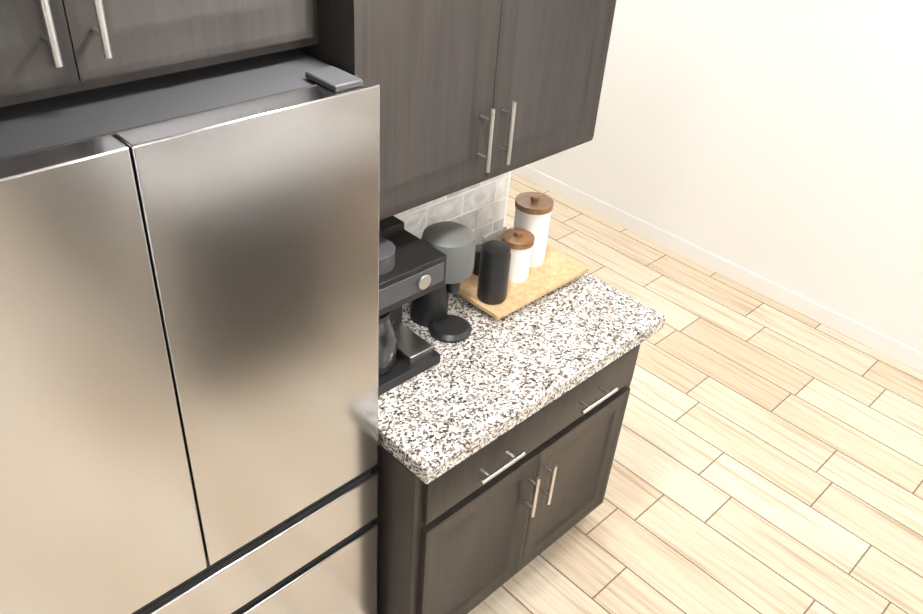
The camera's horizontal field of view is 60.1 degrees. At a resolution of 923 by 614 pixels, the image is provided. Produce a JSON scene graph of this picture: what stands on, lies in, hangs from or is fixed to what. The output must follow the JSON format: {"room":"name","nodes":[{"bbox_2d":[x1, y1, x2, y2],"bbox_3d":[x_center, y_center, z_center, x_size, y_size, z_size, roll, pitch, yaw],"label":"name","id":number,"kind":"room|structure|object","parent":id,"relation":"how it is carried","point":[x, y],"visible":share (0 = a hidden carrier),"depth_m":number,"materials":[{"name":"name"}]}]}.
{"room":"kitchen","nodes":[
{"label":"kitchen","id":0,"kind":"room"},
{"bbox_2d":[503,171,510,226],"bbox_3d":[-0.351,-0.451,2.441,0.940,2.440,0.520,-27,45,-36],"label":"wall","id":1,"kind":"structure","parent":0,"point":[507,195],"depth_m":2.67,"materials":[{"name":"white paint"}]},
{"bbox_2d":[0,0,335,106],"bbox_3d":[-0.767,-0.675,1.218,0.925,0.556,0.575,-27,45,-36],"label":"upper cabinet","id":2,"kind":"object","parent":1,"relation":"attached to","point":[49,48],"depth_m":1.24,"materials":[{"name":"brown wood"}]},
{"bbox_2d":[393,172,508,244],"bbox_3d":[-0.179,-0.266,2.331,0.917,0.454,0.008,-27,45,-36],"label":"backsplash","id":3,"kind":"structure","parent":1,"relation":"attached to","point":[478,209],"depth_m":2.53,"materials":[{"name":"tile"}]},
{"bbox_2d":[320,0,615,220],"bbox_3d":[-0.020,-0.782,1.826,0.917,0.983,0.325,-27,45,-36],"label":"upper cabinet","id":4,"kind":"object","parent":1,"relation":"attached to","point":[473,92],"depth_m":1.84,"materials":[{"name":"brown wood"}]},
{"bbox_2d":[468,172,922,613],"bbox_3d":[1.381,0.925,2.888,6.550,0.100,11.150,-27,45,-36],"label":"floor","id":5,"kind":"structure","parent":0,"point":[768,457],"depth_m":3.18,"materials":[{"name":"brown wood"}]},
{"bbox_2d":[0,49,379,613],"bbox_3d":[-0.774,0.333,1.840,0.908,1.792,0.720,-27,45,-36],"label":"fridge","id":6,"kind":"object","parent":5,"relation":"on","point":[189,306],"visible":1,"depth_m":1.38,"materials":[{"name":"grey metal"}]},
{"bbox_2d":[371,343,640,613],"bbox_3d":[0.008,0.466,2.549,0.917,0.864,0.660,-27,45,-36],"label":"base cabinet","id":7,"kind":"object","parent":5,"relation":"on","point":[470,533],"visible":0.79,"depth_m":2.25,"materials":[{"name":"brown wood"}]},
{"bbox_2d":[378,273,665,483],"bbox_3d":[0.045,0.075,2.310,0.967,0.050,0.646,-27,45,-36],"label":"countertop","id":8,"kind":"structure","parent":7,"relation":"on","point":[489,379],"depth_m":2.15,"materials":[{"name":"stone"}]},
{"bbox_2d":[378,216,446,395],"bbox_3d":[-0.236,-0.026,2.043,0.255,0.385,0.312,-27,45,-36],"label":"coffee maker","id":9,"kind":"object","parent":8,"relation":"on","point":[412,267],"visible":0.44,"depth_m":1.98,"materials":[{"name":"black plastic"}]},
{"bbox_2d":[410,221,475,342],"bbox_3d":[-0.051,-0.083,2.201,0.150,0.320,0.207,-27,45,-36],"label":"coffee machine","id":10,"kind":"object","parent":8,"relation":"on","point":[454,242],"visible":0.77,"depth_m":2.16,"materials":[{"name":"black plastic"}]},
{"bbox_2d":[456,245,588,319],"bbox_3d":[0.164,-0.094,2.489,0.420,0.035,0.260,-27,45,-36],"label":"wood tray","id":11,"kind":"object","parent":8,"relation":"on","point":[556,269],"visible":0.33,"depth_m":2.43,"materials":[{"name":"beige wood"}]},
{"bbox_2d":[473,232,528,304],"bbox_3d":[0.094,-0.101,2.309,0.087,0.175,0.087,26,40,28],"label":"canisters","id":12,"kind":"object","parent":11,"relation":"on","point":[503,256],"depth_m":2.30,"materials":[{"name":"black ceramic"}]},
{"bbox_2d":[493,192,553,281],"bbox_3d":[0.171,-0.217,2.438,0.259,0.226,0.161,-27,45,-36],"label":"canister","id":13,"kind":"object","parent":11,"relation":"on","point":[533,210],"depth_m":2.42,"materials":[{"name":"white ceramic"}]},
{"bbox_2d":[527,0,922,352],"bbox_3d":[3.219,-0.116,2.361,0.120,2.440,8.950,-27,45,-36],"label":"wall","id":14,"kind":"structure","parent":0,"point":[779,142],"depth_m":3.89,"materials":[{"name":"white paint"}]},
{"bbox_2d":[511,165,922,372],"bbox_3d":[3.121,0.884,2.975,0.011,0.090,8.880,-27,45,-36],"label":"baseboard","id":15,"kind":"structure","parent":14,"relation":"attached to","point":[870,337],"depth_m":4.29,"materials":[{"name":"white wood"}]}
]}

